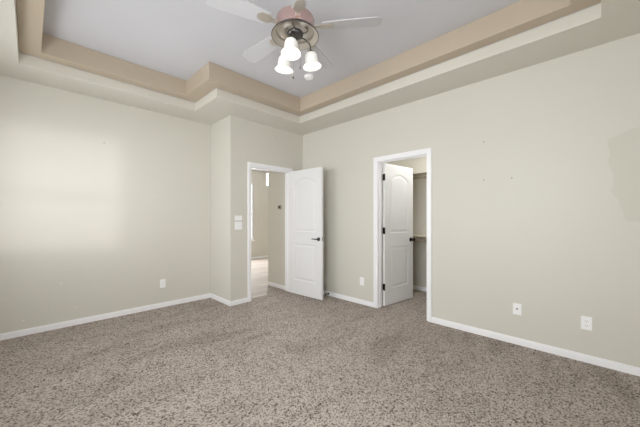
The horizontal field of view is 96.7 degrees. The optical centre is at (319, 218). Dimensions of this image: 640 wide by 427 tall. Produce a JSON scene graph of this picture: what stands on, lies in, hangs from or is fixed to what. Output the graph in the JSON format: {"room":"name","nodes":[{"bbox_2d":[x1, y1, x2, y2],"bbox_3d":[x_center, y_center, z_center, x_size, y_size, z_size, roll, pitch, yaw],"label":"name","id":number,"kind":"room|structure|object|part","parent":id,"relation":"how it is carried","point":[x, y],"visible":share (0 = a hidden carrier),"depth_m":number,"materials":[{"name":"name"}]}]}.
{"room":"empty bedroom","nodes":[
{"label":"empty bedroom","id":0,"kind":"room"},
{"bbox_2d":[0,75,210,333],"bbox_3d":[-2.706,-0.109,3.633,0.120,2.740,2.641,0,0,44],"label":"wall","id":1,"kind":"structure","parent":0,"point":[118,217],"depth_m":3.48,"materials":[{"name":"beige paint"}]},
{"bbox_2d":[0,293,209,340],"bbox_3d":[-2.622,1.228,3.624,0.013,0.066,2.508,0,0,44],"label":"baseboard","id":2,"kind":"structure","parent":1,"relation":"attached to","point":[13,334],"depth_m":3.48,"materials":[{"name":"white paint"}]},
{"bbox_2d":[160,279,165,287],"bbox_3d":[-2.225,0.926,4.031,0.010,0.116,0.072,0,0,44],"label":"wall outlet","id":3,"kind":"object","parent":1,"relation":"attached to","point":[163,281],"visible":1,"depth_m":4.03,"materials":[{"name":"white plastic"}]},
{"bbox_2d":[211,118,225,298],"bbox_3d":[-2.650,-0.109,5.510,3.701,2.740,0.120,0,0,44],"label":"wall","id":4,"kind":"structure","parent":0,"point":[218,129],"depth_m":4.35,"materials":[{"name":"beige paint"}]},
{"bbox_2d":[210,293,230,305],"bbox_3d":[-1.512,1.228,4.302,0.650,0.066,0.013,0,0,44],"label":"baseboard","id":5,"kind":"structure","parent":4,"relation":"attached to","point":[222,300],"depth_m":4.28,"materials":[{"name":"white paint"}]},
{"bbox_2d":[251,170,267,256],"bbox_3d":[-2.489,-0.109,8.404,0.120,2.740,4.479,0,0,44],"label":"wall","id":6,"kind":"structure","parent":0,"point":[259,247],"depth_m":8.92,"materials":[{"name":"beige paint"}]},
{"bbox_2d":[251,183,254,240],"bbox_3d":[-2.411,-0.182,8.445,0.125,1.770,1.070,0,0,44],"label":"window","id":7,"kind":"structure","parent":6,"relation":"in","point":[251,183],"depth_m":8.77,"materials":[{"name":"white paint"}]},
{"bbox_3d":[-2.430,-0.194,8.464,0.070,1.746,0.986,0,0,44],"label":"frame","id":8,"kind":"part","parent":7,"relation":"part of","materials":[{"name":"white paint"}]},
{"bbox_2d":[251,255,267,258],"bbox_3d":[-2.400,1.228,8.400,0.013,0.066,4.359,0,0,44],"label":"baseboard","id":9,"kind":"structure","parent":6,"relation":"attached to","point":[266,256],"depth_m":8.91,"materials":[{"name":"white paint"}]},
{"bbox_2d":[226,115,302,300],"bbox_3d":[-0.840,-0.109,4.627,0.120,2.740,1.392,0,0,44],"label":"wall","id":10,"kind":"structure","parent":0,"point":[247,141],"depth_m":4.22,"materials":[{"name":"beige paint"}]},
{"bbox_2d":[235,222,241,229],"bbox_3d":[-1.194,0.111,4.173,0.010,0.116,0.118,0,0,44],"label":"light switch","id":11,"kind":"object","parent":10,"relation":"attached to","point":[238,225],"visible":1,"depth_m":4.17,"materials":[{"name":"white plastic"}]},
{"bbox_2d":[231,297,247,305],"bbox_3d":[-0.797,1.228,4.576,0.013,0.066,1.379,0,0,44],"label":"baseboard","id":12,"kind":"structure","parent":10,"relation":"attached to","point":[244,300],"depth_m":4.17,"materials":[{"name":"white paint"}]},
{"bbox_2d":[248,162,292,301],"bbox_3d":[-0.826,0.206,4.641,0.152,2.110,0.880,0,0,44],"label":"door frame","id":13,"kind":"structure","parent":10,"relation":"attached to","point":[286,171],"depth_m":4.65,"materials":[{"name":"white paint"}]},
{"bbox_2d":[289,167,322,299],"bbox_3d":[-0.245,0.234,4.590,0.762,2.030,0.142,0,0,42],"label":"door","id":14,"kind":"structure","parent":10,"relation":"in","point":[306,185],"depth_m":4.55,"materials":[{"name":"white paint"}]},
{"bbox_2d":[268,171,284,285],"bbox_3d":[-0.737,-0.109,5.216,0.556,2.740,0.120,0,0,44],"label":"wall","id":15,"kind":"structure","parent":0,"point":[276,180],"depth_m":5.19,"materials":[{"name":"beige paint"}]},
{"bbox_2d":[268,282,284,289],"bbox_3d":[-0.790,1.228,5.176,0.536,0.066,0.013,0,0,44],"label":"baseboard","id":16,"kind":"structure","parent":15,"relation":"attached to","point":[269,283],"depth_m":5.17,"materials":[{"name":"white paint"}]},
{"bbox_2d":[43,0,519,97],"bbox_3d":[-0.404,-1.819,2.414,3.980,0.060,3.023,0,0,44],"label":"ceiling","id":17,"kind":"structure","parent":0,"point":[175,38],"depth_m":2.71,"materials":[{"name":"white paint"}]},
{"bbox_2d":[204,0,381,78],"bbox_3d":[-0.231,-1.431,2.233,1.223,0.716,1.264,0,0,44],"label":"ceiling fan","id":18,"kind":"object","parent":17,"relation":"hanging from","point":[294,30],"visible":1,"depth_m":2.14,"materials":[{"name":"white wood"}]},
{"bbox_3d":[-0.573,-1.474,1.988,0.445,0.033,0.139,0,0,-30],"label":"blade","id":19,"kind":"part","parent":18,"relation":"part of","materials":[{"name":"grey wood"}]},
{"bbox_3d":[-0.515,-1.474,2.499,0.445,0.033,0.139,0,0,42],"label":"blade","id":20,"kind":"part","parent":18,"relation":"part of","materials":[{"name":"grey wood"}]},
{"bbox_3d":[-0.292,-1.245,2.299,0.143,0.118,0.144,0,0,44],"label":"lamp shade","id":21,"kind":"part","parent":18,"relation":"part of","materials":[{"name":"white glass"}]},
{"bbox_3d":[-0.212,-1.245,2.071,0.144,0.118,0.143,0,0,44],"label":"lamp shade","id":22,"kind":"part","parent":18,"relation":"part of","materials":[{"name":"white glass"}]},
{"bbox_3d":[-0.104,-1.474,1.776,0.139,0.033,0.445,0,0,-12],"label":"blade","id":23,"kind":"part","parent":18,"relation":"part of","materials":[{"name":"grey wood"}]},
{"bbox_3d":[-0.061,-1.245,2.249,0.144,0.118,0.143,0,0,44],"label":"lamp shade","id":24,"kind":"part","parent":18,"relation":"part of","materials":[{"name":"white glass"}]},
{"bbox_3d":[-0.011,-1.474,2.603,0.139,0.033,0.445,0,0,24],"label":"blade","id":25,"kind":"part","parent":18,"relation":"part of","materials":[{"name":"grey wood"}]},
{"bbox_3d":[0.243,-1.474,2.155,0.445,0.033,0.139,0,0,6],"label":"blade","id":26,"kind":"part","parent":18,"relation":"part of","materials":[{"name":"grey wood"}]},
{"bbox_2d":[304,74,313,79],"bbox_3d":[-0.139,-1.771,3.584,0.120,0.036,0.120,0,0,44],"label":"smoke detector","id":27,"kind":"object","parent":17,"relation":"attached to","point":[306,76],"visible":1,"depth_m":3.55,"materials":[{"name":"white plastic"}]},
{"bbox_2d":[0,257,639,426],"bbox_3d":[-0.450,1.271,4.641,8.060,0.020,7.000,0,0,44],"label":"floor","id":28,"kind":"structure","parent":0,"point":[280,357],"depth_m":2.30,"materials":[{"name":"carpet"}]},
{"bbox_2d":[0,0,639,134],"bbox_3d":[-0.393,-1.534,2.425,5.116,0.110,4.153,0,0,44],"label":"ceiling","id":29,"kind":"structure","parent":0,"point":[607,21],"depth_m":3.00,"materials":[{"name":"beige paint"}]},
{"bbox_2d":[382,163,382,284],"bbox_3d":[0.793,-0.109,5.038,0.120,2.740,1.240,0,0,44],"label":"wall","id":30,"kind":"structure","parent":0,"point":[382,163],"depth_m":5.34,"materials":[{"name":"beige paint"}]},
{"bbox_2d":[386,156,426,287],"bbox_3d":[1.914,-0.109,4.891,1.928,2.740,0.120,0,0,44],"label":"wall","id":31,"kind":"structure","parent":0,"point":[419,164],"depth_m":4.98,"materials":[{"name":"beige paint"}]},
{"bbox_2d":[382,171,426,181],"bbox_3d":[1.765,-0.634,4.739,1.684,0.240,0.303,0,0,44],"label":"closet shelf","id":32,"kind":"object","parent":31,"relation":"attached to","point":[417,176],"visible":0.09,"depth_m":4.80,"materials":[{"name":"beige wood"}]},
{"bbox_2d":[382,233,426,241],"bbox_3d":[1.765,0.406,4.739,1.684,0.240,0.303,0,0,44],"label":"closet shelf","id":33,"kind":"object","parent":31,"relation":"attached to","point":[422,238],"visible":0.04,"depth_m":4.75,"materials":[{"name":"beige wood"}]},
{"bbox_2d":[413,285,426,291],"bbox_3d":[1.868,1.228,4.844,1.688,0.066,0.013,0,0,44],"label":"baseboard","id":34,"kind":"structure","parent":31,"relation":"attached to","point":[414,287],"depth_m":4.95,"materials":[{"name":"white paint"}]},
{"bbox_2d":[303,33,639,367],"bbox_3d":[1.246,-0.109,3.642,4.479,2.740,0.120,0,0,44],"label":"wall","id":35,"kind":"structure","parent":0,"point":[558,239],"depth_m":2.81,"materials":[{"name":"beige paint"}]},
{"bbox_2d":[360,277,363,285],"bbox_3d":[0.613,0.926,4.172,0.072,0.116,0.010,0,0,44],"label":"wall outlet","id":36,"kind":"object","parent":35,"relation":"attached to","point":[361,278],"visible":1,"depth_m":4.17,"materials":[{"name":"white plastic"}]},
{"bbox_2d":[383,163,414,305],"bbox_3d":[1.173,0.234,4.268,0.712,2.030,0.185,0,0,-39],"label":"door","id":37,"kind":"structure","parent":35,"relation":"in","point":[398,239],"depth_m":4.23,"materials":[{"name":"white paint"}]},
{"bbox_2d":[373,148,431,321],"bbox_3d":[1.101,0.204,3.784,0.830,2.115,0.152,0,0,44],"label":"door frame","id":38,"kind":"structure","parent":35,"relation":"attached to","point":[377,161],"depth_m":3.99,"materials":[{"name":"white paint"}]},
{"bbox_2d":[323,290,639,375],"bbox_3d":[1.199,1.228,3.595,4.239,0.066,0.013,0,0,44],"label":"baseboard","id":39,"kind":"structure","parent":35,"relation":"attached to","point":[621,367],"depth_m":2.76,"materials":[{"name":"white paint"}]},
{"bbox_2d":[513,303,521,314],"bbox_3d":[1.965,0.909,2.840,0.072,0.112,0.020,0,0,44],"label":"cable plate","id":40,"kind":"object","parent":35,"relation":"attached to","point":[517,308],"visible":1,"depth_m":2.84,"materials":[{"name":"white plastic"}]},
{"bbox_2d":[581,316,591,330],"bbox_3d":[2.330,0.919,2.489,0.072,0.116,0.010,0,0,44],"label":"wall outlet","id":41,"kind":"object","parent":35,"relation":"attached to","point":[586,322],"visible":1,"depth_m":2.49,"materials":[{"name":"white plastic"}]}
]}

